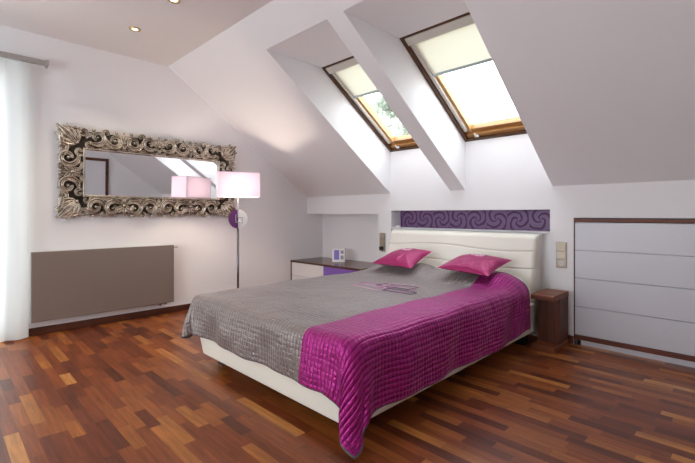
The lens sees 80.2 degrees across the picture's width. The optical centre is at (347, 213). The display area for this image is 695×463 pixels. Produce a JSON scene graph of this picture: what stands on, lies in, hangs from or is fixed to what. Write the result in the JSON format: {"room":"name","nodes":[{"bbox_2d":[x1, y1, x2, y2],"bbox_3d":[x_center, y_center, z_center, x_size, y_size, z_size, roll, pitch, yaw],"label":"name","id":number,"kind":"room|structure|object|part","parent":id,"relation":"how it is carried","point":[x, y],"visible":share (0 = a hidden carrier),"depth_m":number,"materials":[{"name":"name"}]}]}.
{"room":"bedroom","nodes":[
{"label":"bedroom","id":0,"kind":"room"},
{"bbox_2d":[0,0,271,65],"bbox_3d":[-1.692,-1.740,1.009,5.900,0.200,4.635,0,0,45],"label":"ceiling","id":1,"kind":"structure","parent":0,"point":[169,31],"depth_m":3.52,"materials":[{"name":"paint"}]},
{"bbox_2d":[129,27,140,31],"bbox_3d":[-1.884,-1.635,3.660,0.096,0.008,0.096,0,0,45],"label":"recessed light","id":2,"kind":"object","parent":1,"relation":"in","point":[135,29],"visible":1,"depth_m":3.66,"materials":[{"name":"gold metal"}]},
{"bbox_2d":[168,0,180,3],"bbox_3d":[-1.330,-1.635,3.164,0.096,0.008,0.096,0,0,45],"label":"recessed light","id":3,"kind":"object","parent":1,"relation":"in","point":[170,1],"visible":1,"depth_m":3.18,"materials":[{"name":"gold metal"}]},
{"bbox_2d":[0,25,322,328],"bbox_3d":[-2.853,-0.320,3.878,0.200,2.840,7.050,0,0,45],"label":"wall","id":4,"kind":"structure","parent":0,"point":[81,86],"depth_m":4.46,"materials":[{"name":"paint"}]},
{"bbox_2d":[0,51,48,68],"bbox_3d":[-3.497,-1.343,2.985,0.153,0.070,2.175,0,0,45],"label":"rail","id":5,"kind":"object","parent":4,"relation":"attached to","point":[45,63],"visible":0.93,"depth_m":3.59,"materials":[{"name":"grey metal"}]},
{"bbox_2d":[0,58,29,341],"bbox_3d":[-3.462,-0.118,2.966,0.092,2.413,1.900,0,0,45],"label":"curtain","id":6,"kind":"object","parent":5,"relation":"hanging from","point":[14,74],"visible":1,"depth_m":3.56,"materials":[{"name":"white fabric"}]},
{"bbox_2d":[30,245,177,322],"bbox_3d":[-2.366,0.668,4.150,0.100,0.656,1.317,0,0,45],"label":"radiator","id":7,"kind":"object","parent":4,"relation":"attached to","point":[66,283],"visible":1,"depth_m":4.02,"materials":[{"name":"beige metal"}]},
{"bbox_2d":[29,303,190,335],"bbox_3d":[-1.904,1.066,4.676,0.014,0.068,3.080,0,0,45],"label":"baseboard","id":8,"kind":"structure","parent":4,"relation":"attached to","point":[121,317],"depth_m":4.14,"materials":[{"name":"brown wood"}]},
{"bbox_2d":[54,123,236,219],"bbox_3d":[-2.042,-0.402,4.473,1.874,0.909,0.080,0,0,-45],"label":"wall mirror","id":9,"kind":"object","parent":4,"relation":"attached to","point":[103,173],"visible":0.91,"depth_m":4.31,"materials":[{"name":"white mirror"}]},
{"bbox_3d":[-2.045,-0.402,4.476,1.422,0.477,0.024,0,1,-45],"label":"moulding","id":10,"kind":"part","parent":9,"relation":"part of","materials":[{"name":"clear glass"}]},
{"bbox_2d":[85,150,217,198],"bbox_3d":[-2.051,-0.402,4.482,1.406,0.461,0.006,0,1,-45],"label":"mirror glass","id":11,"kind":"object","parent":9,"relation":"attached to","point":[109,174],"depth_m":4.40,"materials":[{"name":"white"}]},
{"bbox_2d":[0,310,694,462],"bbox_3d":[-0.820,1.160,1.881,5.900,0.120,7.100,0,0,45],"label":"floor","id":12,"kind":"structure","parent":0,"point":[136,390],"depth_m":2.31,"materials":[{"name":"brown wood"}]},
{"bbox_2d":[216,171,259,287],"bbox_3d":[-1.198,0.325,4.521,0.443,1.550,0.260,0,0,-22],"label":"floor lamp","id":13,"kind":"object","parent":12,"relation":"on","point":[228,184],"visible":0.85,"depth_m":4.44,"materials":[{"name":"silver metal"}]},
{"bbox_3d":[-1.198,-0.318,4.521,0.440,0.263,0.240,0,0,-22],"label":"lamp shade","id":14,"kind":"part","parent":13,"relation":"part of","materials":[{"name":"fabric"}]},
{"bbox_2d":[290,257,376,279],"bbox_3d":[-0.110,0.873,5.519,1.352,0.455,0.600,0,0,45],"label":"dresser","id":15,"kind":"object","parent":12,"relation":"on","point":[319,266],"visible":0.4,"depth_m":5.46,"materials":[{"name":"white wood"}]},
{"bbox_3d":[-0.538,0.938,5.545,0.657,0.175,0.020,0,0,45],"label":"drawer","id":16,"kind":"part","parent":15,"relation":"part of","materials":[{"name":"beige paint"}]},
{"bbox_3d":[-0.538,0.759,5.545,0.657,0.173,0.020,0,0,45],"label":"drawer","id":17,"kind":"part","parent":15,"relation":"part of","materials":[{"name":"beige paint"}]},
{"bbox_2d":[332,248,345,261],"bbox_3d":[-0.116,0.554,5.560,0.175,0.183,0.064,0,0,5],"label":"photo frame","id":18,"kind":"object","parent":15,"relation":"on","point":[338,255],"visible":0.99,"depth_m":5.54,"materials":[{"name":"white plastic"}]},
{"bbox_2d":[334,250,338,259],"bbox_3d":[-0.147,0.549,5.543,0.070,0.130,0.003,0,-8,5],"label":"picture","id":19,"kind":"object","parent":18,"relation":"attached to","point":[336,252],"depth_m":5.54},
{"bbox_3d":[-0.079,0.759,5.085,0.635,0.173,0.020,0,0,45],"label":"drawer","id":20,"kind":"part","parent":15,"relation":"part of","materials":[{"name":"purple paint"}]},
{"bbox_2d":[200,229,540,422],"bbox_3d":[0.279,0.637,3.343,1.661,0.925,2.458,0,0,45],"label":"bed","id":21,"kind":"object","parent":12,"relation":"on","point":[524,249],"visible":0.22,"depth_m":3.59,"materials":[{"name":"beige leather"}]},
{"bbox_3d":[-0.515,0.885,2.489,1.575,0.260,0.098,0,0,45],"label":"foot rail","id":22,"kind":"part","parent":21,"relation":"part of","materials":[{"name":"beige leather"}]},
{"bbox_2d":[181,263,530,459],"bbox_3d":[0.119,0.780,3.196,1.852,0.591,2.189,0,0,45],"label":"coverlet","id":23,"kind":"object","parent":21,"relation":"on","point":[368,340],"visible":0.98,"depth_m":2.48,"materials":[{"name":"fabric"}]},
{"bbox_2d":[373,248,432,267],"bbox_3d":[0.548,0.423,4.105,0.490,0.162,0.400,0,0,45],"label":"cushion","id":24,"kind":"object","parent":23,"relation":"on","point":[405,257],"visible":1,"depth_m":4.00,"materials":[{"name":"pink fabric"}]},
{"bbox_2d":[437,254,511,276],"bbox_3d":[1.096,0.424,3.578,0.510,0.150,0.390,0,0,45],"label":"cushion","id":25,"kind":"object","parent":23,"relation":"on","point":[477,264],"visible":1,"depth_m":3.48,"materials":[{"name":"pink fabric"}]},
{"bbox_3d":[0.811,0.885,2.771,0.079,0.260,2.175,0,0,44],"label":"rail","id":26,"kind":"part","parent":21,"relation":"part of","materials":[{"name":"beige leather"}]},
{"bbox_3d":[1.041,0.588,4.124,1.630,0.825,0.246,0,0,45],"label":"headboard","id":27,"kind":"part","parent":21,"relation":"part of","materials":[{"name":"beige leather"}]},
{"bbox_3d":[1.474,1.056,3.504,0.080,0.088,0.080,0,0,45],"label":"leg","id":28,"kind":"part","parent":21,"relation":"part of","materials":[{"name":"black plastic"}]},
{"bbox_2d":[531,288,568,353],"bbox_3d":[1.678,0.874,3.420,0.180,0.452,0.350,0,0,45],"label":"bedside table","id":29,"kind":"object","parent":12,"relation":"on","point":[552,303],"visible":1,"depth_m":3.38,"materials":[{"name":"brown wood"}]},
{"bbox_2d":[574,218,694,367],"bbox_3d":[2.584,0.567,3.079,1.534,1.067,0.372,0,0,45],"label":"chest","id":30,"kind":"object","parent":12,"relation":"on","point":[634,278],"visible":1,"depth_m":3.18,"materials":[{"name":"paint"}]},
{"bbox_3d":[2.584,0.053,3.079,1.534,0.026,0.372,0,0,45],"label":"trim","id":31,"kind":"part","parent":30,"relation":"part of","materials":[{"name":"brown wood"}]},
{"bbox_3d":[2.586,1.037,3.081,1.534,0.036,0.366,0,0,45],"label":"trim","id":32,"kind":"part","parent":30,"relation":"part of","materials":[{"name":"brown wood"}]},
{"bbox_3d":[2.469,0.186,2.959,1.524,0.232,0.020,0,0,45],"label":"drawer","id":33,"kind":"part","parent":30,"relation":"part of","materials":[{"name":"paint"}]},
{"bbox_3d":[2.469,0.421,2.959,1.524,0.232,0.020,0,0,45],"label":"drawer","id":34,"kind":"part","parent":30,"relation":"part of","materials":[{"name":"paint"}]},
{"bbox_3d":[2.469,0.658,2.959,1.524,0.236,0.020,0,0,45],"label":"drawer","id":35,"kind":"part","parent":30,"relation":"part of","materials":[{"name":"paint"}]},
{"bbox_3d":[2.469,0.897,2.959,1.524,0.234,0.020,0,0,45],"label":"drawer","id":36,"kind":"part","parent":30,"relation":"part of","materials":[{"name":"paint"}]},
{"bbox_2d":[168,0,694,196],"bbox_3d":[0.801,-1.042,3.502,5.900,1.596,2.415,0,0,45],"label":"sloped ceiling","id":37,"kind":"structure","parent":0,"point":[602,91],"depth_m":3.13,"materials":[{"name":"paint"}]},
{"bbox_2d":[322,56,418,151],"bbox_3d":[0.432,-1.150,4.261,0.865,0.861,1.204,0,0,45],"label":"window","id":38,"kind":"structure","parent":37,"relation":"in","point":[346,74],"depth_m":4.32,"materials":[{"name":"brown wood"}]},
{"bbox_2d":[335,64,376,95],"bbox_3d":[0.196,-1.344,4.025,0.673,0.204,0.302,0,0,45],"label":"roller blind","id":39,"kind":"object","parent":38,"relation":"attached to","point":[353,79],"depth_m":4.16,"materials":[{"name":"fabric"}]},
{"bbox_3d":[0.439,-1.171,4.267,0.733,0.760,1.085,0,0,45],"label":"sash","id":40,"kind":"part","parent":38,"relation":"part of","materials":[{"name":"brown wood"}]},
{"bbox_3d":[0.780,-0.834,4.609,0.731,0.129,0.098,0,0,45],"label":"rail","id":41,"kind":"part","parent":38,"relation":"part of","materials":[{"name":"brown wood"}]},
{"bbox_2d":[399,12,526,141],"bbox_3d":[1.137,-1.150,3.556,0.900,0.861,1.204,0,0,45],"label":"window","id":42,"kind":"structure","parent":37,"relation":"in","point":[456,43],"depth_m":3.50,"materials":[{"name":"brown wood"}]},
{"bbox_2d":[414,23,490,73],"bbox_3d":[0.901,-1.344,3.320,0.708,0.204,0.302,0,0,45],"label":"roller blind","id":43,"kind":"object","parent":42,"relation":"attached to","point":[462,47],"depth_m":3.38,"materials":[{"name":"fabric"}]},
{"bbox_3d":[1.144,-1.171,3.562,0.768,0.760,1.085,0,0,45],"label":"sash","id":44,"kind":"part","parent":42,"relation":"part of","materials":[{"name":"brown wood"}]},
{"bbox_3d":[1.485,-0.834,3.903,0.766,0.129,0.098,0,0,45],"label":"rail","id":45,"kind":"part","parent":42,"relation":"part of","materials":[{"name":"brown wood"}]},
{"bbox_2d":[307,134,694,343],"bbox_3d":[1.506,0.182,4.207,5.900,1.835,0.420,0,0,45],"label":"wall","id":46,"kind":"structure","parent":0,"point":[502,173],"depth_m":3.96,"materials":[{"name":"paint"}]},
{"bbox_2d":[379,233,384,251],"bbox_3d":[0.422,0.342,4.980,0.079,0.217,0.020,0,0,45],"label":"light switch","id":47,"kind":"object","parent":46,"relation":"attached to","point":[382,235],"visible":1,"depth_m":4.97,"materials":[{"name":"beige plastic"}]},
{"bbox_2d":[391,227,549,232],"bbox_3d":[1.213,0.164,4.333,1.788,0.012,0.196,0,0,45],"label":"trim","id":48,"kind":"structure","parent":46,"relation":"attached to","point":[523,231],"depth_m":4.21,"materials":[{"name":"white paint"}]},
{"bbox_2d":[401,210,549,230],"bbox_3d":[1.281,0.059,4.399,1.788,0.198,0.008,0,0,45],"label":"panel","id":49,"kind":"object","parent":46,"relation":"attached to","point":[529,220],"visible":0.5,"depth_m":4.29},
{"bbox_2d":[556,242,566,267],"bbox_3d":[1.846,0.352,3.556,0.080,0.219,0.020,0,0,45],"label":"light switch","id":50,"kind":"object","parent":46,"relation":"attached to","point":[561,247],"visible":1,"depth_m":3.55,"materials":[{"name":"beige plastic"}]},
{"bbox_2d":[557,259,565,266],"bbox_3d":[1.842,0.424,3.559,0.005,0.062,0.072,0,0,-45],"label":"socket","id":51,"kind":"object","parent":50,"relation":"attached to","point":[560,262],"depth_m":3.56,"materials":[{"name":"beige plastic"}]},
{"bbox_2d":[568,335,572,343],"bbox_3d":[1.845,1.066,3.563,0.188,0.068,0.012,0,0,45],"label":"baseboard","id":52,"kind":"structure","parent":46,"relation":"attached to","point":[570,337],"depth_m":3.51,"materials":[{"name":"brown wood"}]},
{"label":"outside","id":53,"kind":"structure","parent":0,"visible":0},
{"bbox_2d":[367,92,409,136],"bbox_3d":[1.661,-0.446,14.469,5.179,9.904,5.016,0,0,45],"label":"birch tree","id":54,"kind":"object","parent":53,"point":[380,106],"visible":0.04,"depth_m":14.87,"materials":[{"name":"green plant"}]}
]}

